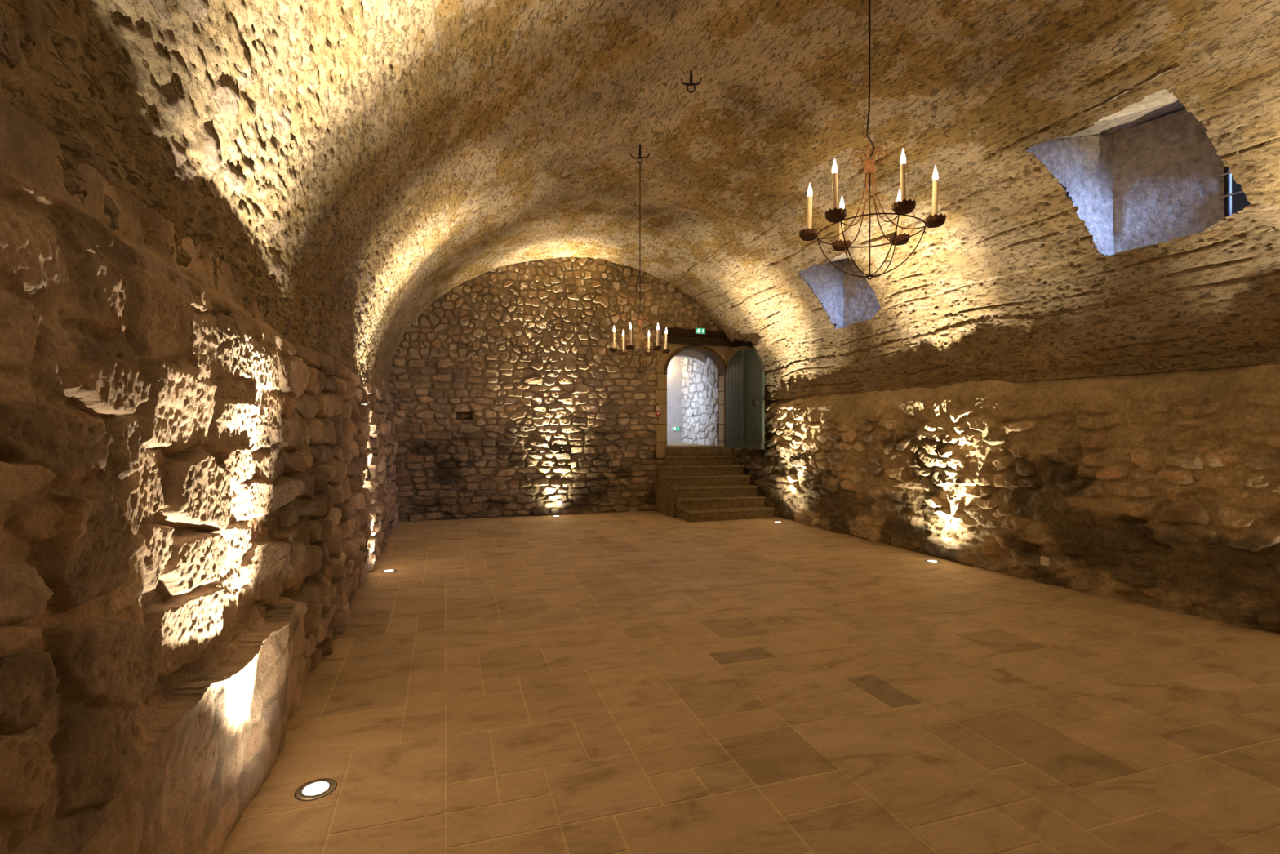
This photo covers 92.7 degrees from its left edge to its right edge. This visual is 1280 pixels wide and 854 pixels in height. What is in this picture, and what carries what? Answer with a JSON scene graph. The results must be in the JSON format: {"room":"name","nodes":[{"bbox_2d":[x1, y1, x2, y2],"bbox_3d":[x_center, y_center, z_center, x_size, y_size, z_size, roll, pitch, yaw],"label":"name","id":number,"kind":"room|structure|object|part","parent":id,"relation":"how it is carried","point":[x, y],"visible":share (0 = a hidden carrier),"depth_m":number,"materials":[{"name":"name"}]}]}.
{"room":"vaulted stone cellar","nodes":[
{"label":"vaulted stone cellar","id":0,"kind":"room"},
{"bbox_2d":[0,97,399,853],"bbox_3d":[-1.971,0.465,3.544,0.278,2.330,14.350,0,0,-18],"label":"wall","id":1,"kind":"structure","parent":0,"point":[196,499],"depth_m":1.69,"materials":[{"name":"stone"}]},
{"bbox_2d":[388,256,755,521],"bbox_3d":[-1.011,-0.801,11.424,7.063,4.862,0.416,0,0,-18],"label":"wall","id":2,"kind":"structure","parent":0,"point":[513,398],"depth_m":11.01,"materials":[{"name":"stone"}]},
{"bbox_2d":[556,500,561,505],"bbox_3d":[-1.485,1.386,11.131,0.085,0.085,0.104,0,0,-18],"label":"wall socket","id":3,"kind":"object","parent":2,"relation":"attached to","point":[558,502],"visible":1,"depth_m":11.09,"materials":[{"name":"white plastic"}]},
{"bbox_2d":[655,410,660,415],"bbox_3d":[0.342,-0.262,11.676,0.085,0.085,0.039,0,0,-18],"label":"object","id":4,"kind":"object","parent":2,"relation":"attached to","point":[657,412],"visible":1,"depth_m":11.66,"materials":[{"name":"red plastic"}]},
{"bbox_2d":[655,405,660,410],"bbox_3d":[0.345,-0.358,11.677,0.085,0.085,0.040,0,0,-18],"label":"fire alarm","id":5,"kind":"object","parent":2,"relation":"attached to","point":[657,407],"visible":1,"depth_m":11.66,"materials":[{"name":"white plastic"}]},
{"bbox_2d":[654,343,731,457],"bbox_3d":[1.039,-0.505,12.055,1.621,2.202,0.260,0,0,-18],"label":"trim","id":6,"kind":"structure","parent":2,"relation":"attached to","point":[661,382],"depth_m":11.73,"materials":[{"name":"stone"}]},
{"bbox_2d":[666,445,727,455],"bbox_3d":[1.101,0.466,11.938,1.230,0.176,0.240,0,0,-18],"label":"trim","id":7,"kind":"structure","parent":2,"relation":"attached to","point":[700,450],"depth_m":11.85,"materials":[{"name":"stone"}]},
{"bbox_2d":[664,328,735,339],"bbox_3d":[1.233,-1.823,12.034,1.580,0.173,0.229,0,0,-18],"label":"trim","id":8,"kind":"structure","parent":2,"relation":"attached to","point":[670,331],"depth_m":11.87,"materials":[{"name":"brown wood"}]},
{"bbox_2d":[695,327,705,333],"bbox_3d":[1.172,-1.865,11.849,0.205,0.115,0.024,0,0,-18],"label":"exit sign","id":9,"kind":"object","parent":2,"relation":"attached to","point":[698,331],"visible":1,"depth_m":11.84,"materials":[{"name":"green plastic"}]},
{"bbox_2d":[656,339,747,371],"bbox_3d":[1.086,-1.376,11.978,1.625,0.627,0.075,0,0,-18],"label":"trim","id":10,"kind":"structure","parent":2,"relation":"attached to","point":[677,346],"depth_m":12.02,"materials":[{"name":"stone"}]},
{"bbox_2d":[664,336,752,346],"bbox_3d":[1.340,-1.676,12.045,1.830,0.162,0.287,0,0,-18],"label":"trim","id":11,"kind":"structure","parent":2,"relation":"attached to","point":[711,341],"depth_m":11.91,"materials":[{"name":"brown wood"}]},
{"bbox_2d":[0,0,1279,400],"bbox_3d":[1.650,-1.824,4.682,7.897,2.674,14.320,0,0,-18],"label":"ceiling","id":12,"kind":"structure","parent":0,"point":[357,163],"depth_m":4.98,"materials":[{"name":"stone"}]},
{"bbox_2d":[630,144,649,163],"bbox_3d":[0.000,-3.033,6.686,0.219,0.294,0.026,0,0,0],"label":"ceiling hook","id":13,"kind":"object","parent":12,"relation":"hanging from","point":[639,157],"visible":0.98,"depth_m":6.68,"materials":[{"name":"black metal"}]},
{"bbox_2d":[608,160,670,373],"bbox_3d":[0.000,-1.750,6.686,0.676,2.331,0.599,0,0,-10],"label":"chandelier","id":14,"kind":"object","parent":13,"relation":"hanging from","point":[629,347],"visible":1,"depth_m":6.68,"materials":[{"name":"metal"}]},
{"bbox_2d":[613,326,614,347],"bbox_3d":[-0.283,-0.964,6.634,0.023,0.279,0.027,0,0,-18],"label":"candle","id":15,"kind":"object","parent":14,"relation":"on","point":[614,326],"depth_m":6.62,"materials":[{"name":"brown wax"}]},
{"bbox_2d":[622,329,624,350],"bbox_3d":[-0.187,-0.964,6.907,0.025,0.279,0.025,0,0,-18],"label":"candle","id":16,"kind":"object","parent":14,"relation":"on","point":[623,335],"depth_m":6.90,"materials":[{"name":"brown wax"}]},
{"bbox_2d":[629,322,631,345],"bbox_3d":[-0.100,-0.964,6.416,0.024,0.279,0.026,0,0,-18],"label":"candle","id":17,"kind":"object","parent":14,"relation":"on","point":[630,327],"depth_m":6.41,"materials":[{"name":"brown wax"}]},
{"bbox_3d":[-0.017,-2.045,6.683,0.046,1.739,0.009,0,0,-10],"label":"suspension cord","id":18,"kind":"part","parent":14,"relation":"part of","materials":[{"name":"black metal"}]},
{"bbox_2d":[647,331,649,351],"bbox_3d":[0.100,-0.964,6.958,0.027,0.279,0.025,0,0,-18],"label":"candle","id":19,"kind":"object","parent":14,"relation":"on","point":[648,346],"depth_m":6.95,"materials":[{"name":"brown wax"}]},
{"bbox_2d":[656,324,658,346],"bbox_3d":[0.187,-0.964,6.466,0.028,0.279,0.023,0,0,-18],"label":"candle","id":20,"kind":"object","parent":14,"relation":"on","point":[657,334],"depth_m":6.46,"materials":[{"name":"brown wax"}]},
{"bbox_2d":[664,328,666,349],"bbox_3d":[0.286,-0.964,6.733,0.028,0.279,0.029,0,0,-18],"label":"candle","id":21,"kind":"object","parent":14,"relation":"on","point":[665,344],"depth_m":6.72,"materials":[{"name":"brown wax"}]},
{"bbox_2d":[680,70,702,93],"bbox_3d":[0.445,-3.053,5.306,0.185,0.295,0.026,0,0,0],"label":"ceiling hook","id":22,"kind":"object","parent":12,"relation":"hanging from","point":[691,83],"visible":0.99,"depth_m":5.30,"materials":[{"name":"black metal"}]},
{"bbox_3d":[0.399,-3.002,5.306,0.094,0.063,0.018,0,0,0],"label":"arm","id":23,"kind":"part","parent":22,"relation":"part of","materials":[{"name":"metal"}]},
{"bbox_2d":[795,249,897,343],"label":"window","id":24,"kind":"structure","parent":12,"relation":"attached to","point":[847,299],"depth_m":9.04,"materials":[{"name":"paint"}]},
{"bbox_2d":[799,0,946,279],"bbox_3d":[1.129,-1.882,3.000,0.676,2.316,0.599,0,0,21],"label":"chandelier","id":25,"kind":"object","parent":12,"relation":"hanging from","point":[903,206],"visible":1,"depth_m":2.98,"materials":[{"name":"metal"}]},
{"bbox_2d":[807,182,812,229],"bbox_3d":[0.862,-1.103,3.102,0.026,0.279,0.026,0,0,-18],"label":"candle","id":26,"kind":"object","parent":25,"relation":"on","point":[810,191],"depth_m":3.09,"materials":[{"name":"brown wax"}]},
{"bbox_2d":[831,158,838,208],"bbox_3d":[0.903,-1.103,2.819,0.028,0.279,0.026,0,0,-18],"label":"candle","id":27,"kind":"object","parent":25,"relation":"on","point":[834,170],"depth_m":2.81,"materials":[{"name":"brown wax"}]},
{"bbox_2d":[839,195,844,240],"bbox_3d":[1.085,-1.103,3.281,0.023,0.279,0.029,0,0,-18],"label":"candle","id":28,"kind":"object","parent":25,"relation":"on","point":[842,204],"depth_m":3.27,"materials":[{"name":"brown wax"}]},
{"bbox_3d":[1.130,-1.038,2.999,0.007,0.585,0.005,0,0,21],"label":"rod","id":29,"kind":"part","parent":25,"relation":"part of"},
{"bbox_3d":[1.135,-2.179,3.000,0.044,1.722,0.011,0,0,10],"label":"suspension cord","id":30,"kind":"part","parent":25,"relation":"part of","materials":[{"name":"black metal"}]},
{"bbox_2d":[897,189,902,235],"bbox_3d":[1.353,-1.103,3.181,0.024,0.279,0.024,0,0,-18],"label":"candle","id":31,"kind":"object","parent":25,"relation":"on","point":[899,229],"depth_m":3.17,"materials":[{"name":"brown wax"}]},
{"bbox_2d":[900,149,906,200],"bbox_3d":[1.174,-1.103,2.718,0.024,0.279,0.029,0,0,-18],"label":"candle","id":32,"kind":"object","parent":25,"relation":"on","point":[903,160],"depth_m":2.71,"materials":[{"name":"brown wax"}]},
{"bbox_2d":[932,166,937,215],"bbox_3d":[1.401,-1.103,2.897,0.028,0.279,0.023,0,0,-18],"label":"candle","id":33,"kind":"object","parent":25,"relation":"on","point":[935,184],"depth_m":2.89,"materials":[{"name":"brown wax"}]},
{"bbox_2d":[1020,66,1278,278],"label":"window","id":34,"kind":"structure","parent":12,"relation":"attached to","point":[1148,172],"depth_m":5.46,"materials":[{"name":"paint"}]},
{"bbox_3d":[5.027,-2.010,4.924,0.050,0.620,0.490,0,0,-18],"label":"frame","id":35,"kind":"part","parent":34,"relation":"part of","materials":[{"name":"metal"}]},
{"bbox_3d":[5.028,-2.010,4.930,0.006,0.540,0.420,0,0,-18],"label":"glass","id":36,"kind":"part","parent":34,"relation":"part of","materials":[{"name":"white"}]},
{"bbox_2d":[666,356,684,443],"bbox_3d":[-0.069,-0.900,14.210,2.700,2.600,0.080,0,0,-18],"label":"wall","id":37,"kind":"structure","parent":0,"point":[674,376],"depth_m":14.45,"materials":[{"name":"paint"}]},
{"bbox_2d":[671,426,679,431],"bbox_3d":[0.852,0.040,14.450,0.190,0.100,0.024,0,0,-18],"label":"exit sign","id":38,"kind":"object","parent":37,"relation":"attached to","point":[673,428],"visible":1,"depth_m":14.44,"materials":[{"name":"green plastic"}]},
{"bbox_2d":[666,443,714,446],"bbox_3d":[0.299,0.421,13.057,2.700,0.078,2.500,0,0,-18],"label":"floor","id":39,"kind":"structure","parent":0,"point":[668,444],"depth_m":12.69,"materials":[{"name":"stone"}]},
{"bbox_2d":[680,355,718,445],"bbox_3d":[1.281,-0.896,13.501,0.091,2.592,2.273,0,0,-15],"label":"wall","id":40,"kind":"structure","parent":0,"point":[700,401],"depth_m":13.39,"materials":[{"name":"stone"}]},
{"bbox_2d":[674,350,708,383],"bbox_3d":[0.714,-1.545,12.875,1.500,1.290,0.200,0,0,-18],"label":"ceiling","id":41,"kind":"structure","parent":40,"relation":"attached to","point":[698,357],"depth_m":12.93,"materials":[{"name":"paint"}]},
{"bbox_2d":[220,510,1279,853],"bbox_3d":[1.486,1.603,4.756,8.360,0.007,14.740,0,0,-18],"label":"floor","id":42,"kind":"structure","parent":0,"point":[652,682],"depth_m":3.47,"materials":[{"name":"tile"}]},
{"bbox_2d":[293,777,337,800],"bbox_3d":[-1.430,1.596,2.693,0.167,0.007,0.167,0,0,-18],"label":"recessed light","id":43,"kind":"object","parent":42,"relation":"in","point":[314,789],"visible":1,"depth_m":2.68,"materials":[{"name":"glass"}]},
{"bbox_2d":[380,568,396,573],"bbox_3d":[-2.789,1.596,6.773,0.167,0.007,0.167,0,0,-18],"label":"recessed light","id":44,"kind":"object","parent":42,"relation":"in","point":[387,571],"visible":1,"depth_m":6.76,"materials":[{"name":"beige glass"}]},
{"bbox_2d":[656,454,774,522],"bbox_3d":[1.310,1.077,11.153,1.730,1.062,1.500,0,0,-18],"label":"stone staircase","id":45,"kind":"structure","parent":42,"relation":"on","point":[690,488],"depth_m":11.03,"materials":[{"name":"brown stone"}]},
{"bbox_2d":[924,559,940,563],"bbox_3d":[3.480,1.596,7.260,0.167,0.007,0.167,0,0,-18],"label":"recessed light","id":46,"kind":"object","parent":42,"relation":"in","point":[928,560],"visible":1,"depth_m":7.25,"materials":[{"name":"beige glass"}]},
{"bbox_2d":[737,348,1279,633],"bbox_3d":[4.622,-0.089,5.687,0.745,3.438,14.513,0,0,-22],"label":"wall","id":47,"kind":"structure","parent":0,"point":[1161,490],"depth_m":6.03,"materials":[{"name":"stone"}]},
{"bbox_2d":[733,335,751,341],"bbox_3d":[2.184,-1.710,11.884,0.620,0.031,1.000,0,0,-18],"label":"trim","id":48,"kind":"structure","parent":47,"relation":"attached to","point":[745,339],"depth_m":11.95,"materials":[{"name":"wood"}]},
{"bbox_2d":[724,348,764,449],"bbox_3d":[1.935,-0.535,11.471,0.108,1.870,1.366,0,0,-21],"label":"door","id":49,"kind":"structure","parent":47,"relation":"in","point":[745,373],"depth_m":11.35,"materials":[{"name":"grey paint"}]},
{"bbox_3d":[1.930,0.347,11.467,0.030,0.105,1.322,0,0,-21],"label":"rail","id":50,"kind":"part","parent":49,"relation":"part of","materials":[{"name":"brown wood"}]},
{"bbox_3d":[1.965,-0.535,11.480,0.045,1.870,1.322,0,0,-21],"label":"panel","id":51,"kind":"part","parent":49,"relation":"part of","materials":[{"name":"grey paint"}]},
{"bbox_2d":[1040,555,1049,566],"bbox_3d":[4.155,1.365,6.215,0.104,0.085,0.085,0,0,-18],"label":"wall socket","id":52,"kind":"object","parent":47,"relation":"attached to","point":[1045,561],"visible":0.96,"depth_m":6.19,"materials":[{"name":"white plastic"}]}
]}

